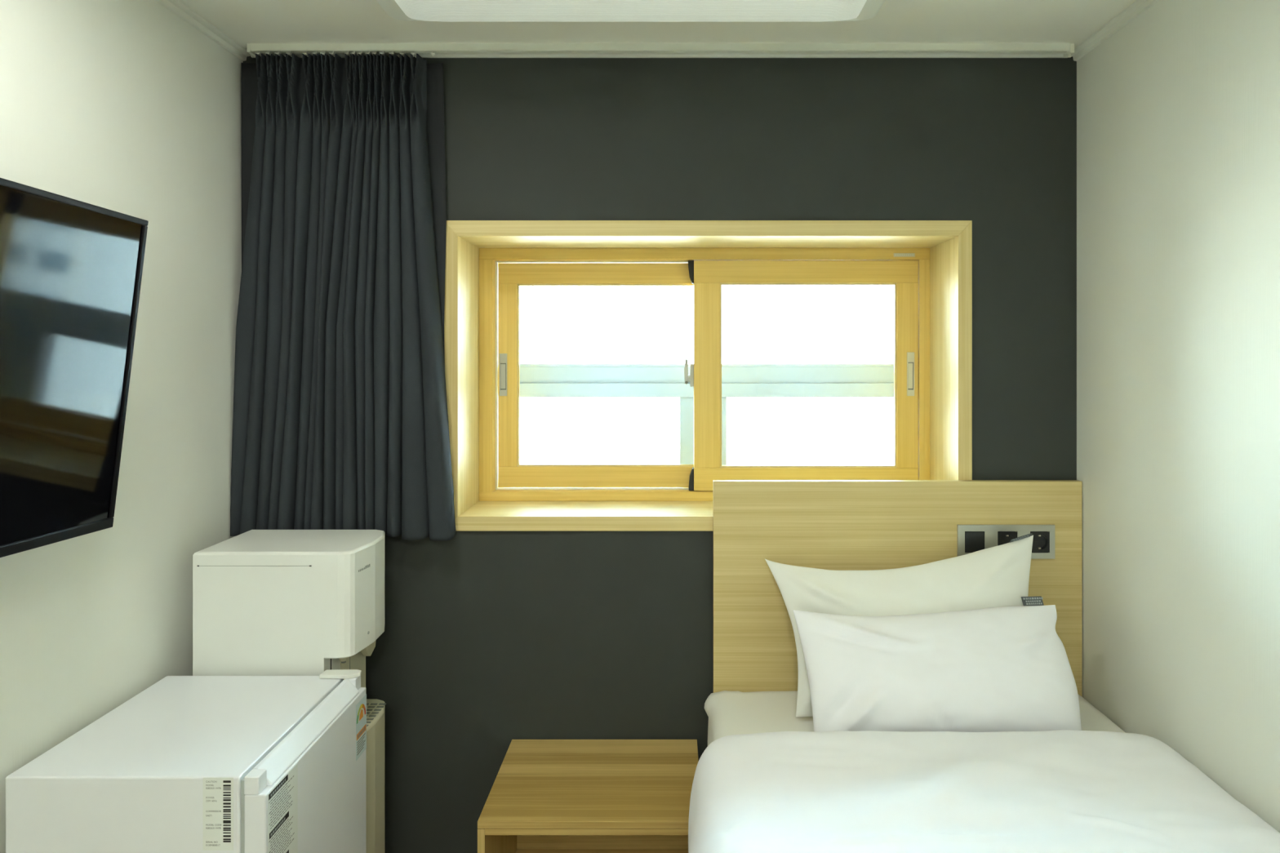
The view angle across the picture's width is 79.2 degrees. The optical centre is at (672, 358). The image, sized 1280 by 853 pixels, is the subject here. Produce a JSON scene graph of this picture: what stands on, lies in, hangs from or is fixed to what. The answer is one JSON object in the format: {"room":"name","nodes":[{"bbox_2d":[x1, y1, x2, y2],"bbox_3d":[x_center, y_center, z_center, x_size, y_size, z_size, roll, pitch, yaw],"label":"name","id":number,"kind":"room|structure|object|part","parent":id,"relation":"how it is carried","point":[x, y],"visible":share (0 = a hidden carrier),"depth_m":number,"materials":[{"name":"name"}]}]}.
{"room":"hotel room","nodes":[
{"label":"hotel room","id":0,"kind":"room"},
{"bbox_2d":[0,0,243,852],"bbox_3d":[-1.337,0.290,0.200,0.120,2.400,4.200,0,0,0],"label":"wall","id":1,"kind":"structure","parent":0,"point":[126,107],"depth_m":1.85,"materials":[{"name":"white paint"}]},
{"bbox_2d":[0,177,148,557],"bbox_3d":[-1.175,0.018,1.035,0.203,0.649,1.102,0,0,0],"label":"television","id":2,"kind":"object","parent":1,"relation":"attached to","point":[71,270],"visible":1,"depth_m":1.40,"materials":[{"name":"black"}]},
{"bbox_2d":[155,0,250,61],"bbox_3d":[-1.264,-0.898,0.200,0.026,0.024,4.200,0,0,0],"label":"trim","id":3,"kind":"structure","parent":1,"relation":"attached to","point":[176,6],"depth_m":2.09,"materials":[{"name":"white wood"}]},
{"bbox_2d":[178,0,1136,49],"bbox_3d":[-0.036,-0.970,0.400,2.881,0.120,5.000,0,0,0],"label":"ceiling","id":4,"kind":"structure","parent":0,"point":[245,22],"depth_m":2.12,"materials":[{"name":"white paint"}]},
{"bbox_2d":[376,0,884,21],"bbox_3d":[-0.101,-0.880,1.730,1.275,0.060,0.501,0,0,0],"label":"ceiling light","id":5,"kind":"object","parent":4,"relation":"attached to","point":[402,10],"visible":1,"depth_m":1.88,"materials":[{"name":"white plastic"}]},
{"bbox_2d":[247,43,1074,57],"bbox_3d":[-0.033,-0.892,2.244,2.382,0.036,0.040,0,0,0],"label":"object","id":6,"kind":"object","parent":4,"relation":"attached to","point":[1067,49],"visible":0.98,"depth_m":2.23,"materials":[{"name":"white"}]},
{"bbox_2d":[230,51,456,541],"bbox_3d":[-0.952,-0.189,2.242,0.640,1.419,0.087,0,0,0],"label":"curtain","id":7,"kind":"object","parent":6,"relation":"hanging from","point":[340,414],"visible":0.99,"depth_m":2.22,"materials":[{"name":"fabric"}]},
{"bbox_2d":[243,55,1076,852],"bbox_3d":[-0.036,0.290,2.575,2.721,2.400,0.550,0,0,0],"label":"wall","id":8,"kind":"structure","parent":0,"point":[489,640],"depth_m":2.30,"materials":[{"name":"black paint"}]},
{"bbox_2d":[250,53,1063,57],"bbox_3d":[-0.036,-0.903,2.289,2.427,0.014,0.022,0,0,0],"label":"curtain rail","id":9,"kind":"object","parent":8,"relation":"attached to","point":[342,55],"depth_m":2.29,"materials":[{"name":"white metal"}]},
{"bbox_2d":[444,220,972,531],"bbox_3d":[0.106,0.050,2.565,1.566,0.921,0.550,0,0,0],"label":"window","id":10,"kind":"structure","parent":8,"relation":"in","point":[927,264],"depth_m":2.54,"materials":[{"name":"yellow wood"}]},
{"bbox_3d":[-0.566,0.052,2.588,0.026,0.142,0.004,0,0,0],"label":"sash handle","id":11,"kind":"part","parent":10,"relation":"part of","materials":[{"name":"grey"}]},
{"bbox_3d":[-0.217,0.054,2.606,0.734,0.753,0.032,0,0,0],"label":"sash","id":12,"kind":"part","parent":10,"relation":"part of","materials":[{"name":"brown wood"}]},
{"bbox_3d":[0.106,0.051,2.595,1.483,0.832,0.110,0,0,0],"label":"frame","id":13,"kind":"part","parent":10,"relation":"part of","materials":[{"name":"brown wood"}]},
{"bbox_3d":[0.442,0.055,2.563,0.739,0.760,0.034,0,0,0],"label":"sash","id":14,"kind":"part","parent":10,"relation":"part of","materials":[{"name":"brown wood"}]},
{"bbox_3d":[0.785,0.050,2.544,0.024,0.144,0.004,0,0,0],"label":"sash handle","id":15,"kind":"part","parent":10,"relation":"part of","materials":[{"name":"beige"}]},
{"bbox_2d":[1076,0,1279,832],"bbox_3d":[1.264,0.290,0.200,0.120,2.400,4.200,0,0,0],"label":"wall","id":16,"kind":"structure","parent":0,"point":[1178,109],"depth_m":1.80,"materials":[{"name":"white paint"}]},
{"bbox_2d":[1071,0,1159,61],"bbox_3d":[1.191,-0.898,0.200,0.026,0.024,4.200,0,0,0],"label":"trim","id":17,"kind":"structure","parent":16,"relation":"attached to","point":[1139,6],"depth_m":2.09,"materials":[{"name":"white wood"}]},
{"bbox_3d":[-0.037,1.550,0.400,2.881,0.120,5.000,0,0,0],"label":"floor","id":18,"kind":"structure","parent":0,"visible":0},
{"bbox_2d":[5,669,366,852],"bbox_3d":[-1.006,1.132,1.688,0.491,0.716,0.480,0,0,0],"label":"mini refrigerator","id":19,"kind":"object","parent":18,"relation":"on","point":[186,764],"visible":1,"depth_m":1.54,"materials":[{"name":"white metal"}]},
{"bbox_2d":[269,776,294,852],"bbox_3d":[-0.761,0.934,1.509,0.001,0.217,0.097,0,0,0],"label":"print","id":20,"kind":"object","parent":19,"relation":"attached to","point":[282,789],"depth_m":1.51,"materials":[{"name":"grey paper"}]},
{"bbox_3d":[-0.782,1.139,1.688,0.041,0.642,0.478,0,0,0],"label":"door","id":21,"kind":"part","parent":19,"relation":"part of","materials":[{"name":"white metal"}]},
{"bbox_2d":[356,733,365,755],"bbox_3d":[-0.761,0.943,1.893,0.001,0.032,0.050,0,0,0],"label":"print","id":22,"kind":"object","parent":19,"relation":"attached to","point":[361,739],"depth_m":1.89,"materials":[{"name":"grey paper"}]},
{"bbox_2d":[192,529,386,852],"bbox_3d":[-0.994,0.987,2.066,0.412,1.006,0.263,0,0,0],"label":"water dispenser","id":23,"kind":"object","parent":18,"relation":"on","point":[266,602],"visible":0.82,"depth_m":1.94,"materials":[{"name":"white plastic"}]},
{"bbox_2d":[339,657,347,663],"bbox_3d":[-0.848,0.767,1.995,0.026,0.034,0.026,0,0,0],"label":"tap","id":24,"kind":"object","parent":23,"relation":"on","point":[343,660],"depth_m":1.99,"materials":[{"name":"beige plastic"}]},
{"bbox_3d":[-0.871,0.858,2.083,0.003,0.205,0.223,0,0,0],"label":"column panel","id":25,"kind":"part","parent":23,"relation":"part of","materials":[{"name":"grey plastic"}]},
{"bbox_3d":[-0.842,0.787,2.139,0.020,0.069,0.077,0,0,0],"label":"tap lever","id":26,"kind":"part","parent":23,"relation":"part of","materials":[{"name":"beige plastic"}]},
{"bbox_2d":[366,703,386,726],"bbox_3d":[-0.833,0.965,2.069,0.066,0.002,0.188,0,0,0],"label":"grille","id":27,"kind":"object","parent":23,"relation":"attached to","point":[375,712],"depth_m":2.10,"materials":[{"name":"grey plastic"}]},
{"bbox_2d":[477,739,698,852],"bbox_3d":[-0.201,1.309,2.089,0.549,0.362,0.408,0,0,0],"label":"bedside table","id":28,"kind":"object","parent":18,"relation":"on","point":[545,796],"visible":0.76,"depth_m":2.08,"materials":[{"name":"brown wood"}]},
{"bbox_3d":[-0.466,1.319,2.089,0.018,0.343,0.408,0,0,0],"label":"panel","id":29,"kind":"part","parent":28,"relation":"part of","materials":[{"name":"brown wood"}]},
{"bbox_3d":[-0.201,1.155,2.079,0.513,0.016,0.387,0,0,0],"label":"rail","id":30,"kind":"part","parent":28,"relation":"part of","materials":[{"name":"brown wood"}]},
{"bbox_2d":[515,849,688,852],"bbox_3d":[-0.201,1.451,2.080,0.513,0.018,0.386,0,0,0],"label":"shelf","id":31,"kind":"object","parent":28,"relation":"attached to","point":[517,851],"depth_m":2.26,"materials":[{"name":"brown wood"}]},
{"bbox_3d":[-0.201,1.319,2.281,0.513,0.343,0.012,0,0,0],"label":"panel","id":32,"kind":"part","parent":28,"relation":"part of","materials":[{"name":"brown wood"}]},
{"bbox_2d":[712,480,1082,697],"bbox_3d":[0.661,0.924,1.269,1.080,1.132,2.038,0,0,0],"label":"headboard","id":33,"kind":"object","parent":18,"relation":"on","point":[835,525],"visible":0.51,"depth_m":2.26,"materials":[{"name":"brown wood"}]},
{"bbox_2d":[704,690,1125,746],"bbox_3d":[0.642,1.094,1.258,1.101,0.271,1.995,0,0,0],"label":"mattress","id":34,"kind":"object","parent":33,"relation":"on","point":[728,713],"visible":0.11,"depth_m":2.09,"materials":[{"name":"white fabric"}]},
{"bbox_2d":[764,533,1033,717],"bbox_3d":[0.647,0.721,2.112,0.769,0.458,0.178,0,0,0],"label":"pillow","id":35,"kind":"object","parent":34,"relation":"on","point":[997,576],"visible":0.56,"depth_m":2.13,"materials":[{"name":"white fabric"}]},
{"bbox_2d":[792,595,1081,732],"bbox_3d":[0.681,0.796,1.996,0.712,0.307,0.194,0,0,0],"label":"pillow","id":36,"kind":"object","parent":34,"relation":"on","point":[1006,668],"visible":0.84,"depth_m":1.95,"materials":[{"name":"white fabric"}]},
{"bbox_2d":[1022,597,1043,604],"bbox_3d":[0.976,0.654,2.087,0.054,0.018,0.007,0,0,-1],"label":"print","id":37,"kind":"object","parent":36,"relation":"on","point":[1026,601],"depth_m":2.09,"materials":[{"name":"grey"}]},
{"bbox_2d":[688,729,1279,852],"bbox_3d":[0.612,1.107,1.104,1.173,0.505,1.554,0,0,0],"label":"duvet","id":38,"kind":"object","parent":34,"relation":"on","point":[1062,791],"visible":1,"depth_m":1.55,"materials":[{"name":"white fabric"}]},
{"bbox_2d":[956,524,1054,559],"bbox_3d":[0.976,0.534,2.257,0.283,0.098,0.009,0,0,0],"label":"outlet panel","id":39,"kind":"object","parent":33,"relation":"attached to","point":[970,538],"visible":0.72,"depth_m":2.25,"materials":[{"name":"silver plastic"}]},
{"bbox_2d":[964,531,984,552],"bbox_3d":[0.883,0.534,2.256,0.057,0.062,0.008,0,0,0],"label":"rocker switch","id":40,"kind":"object","parent":39,"relation":"attached to","point":[974,540],"depth_m":2.25,"materials":[{"name":"black plastic"}]},
{"bbox_2d":[997,531,1017,546],"bbox_3d":[0.979,0.534,2.257,0.056,0.062,0.008,0,0,0],"label":"socket","id":41,"kind":"object","parent":39,"relation":"attached to","point":[1003,537],"depth_m":2.25,"materials":[{"name":"grey plastic"}]},
{"bbox_2d":[1030,531,1049,552],"bbox_3d":[1.073,0.534,2.257,0.055,0.062,0.008,0,0,0],"label":"socket","id":42,"kind":"object","parent":39,"relation":"attached to","point":[1041,540],"depth_m":2.25,"materials":[{"name":"grey plastic"}]}
]}

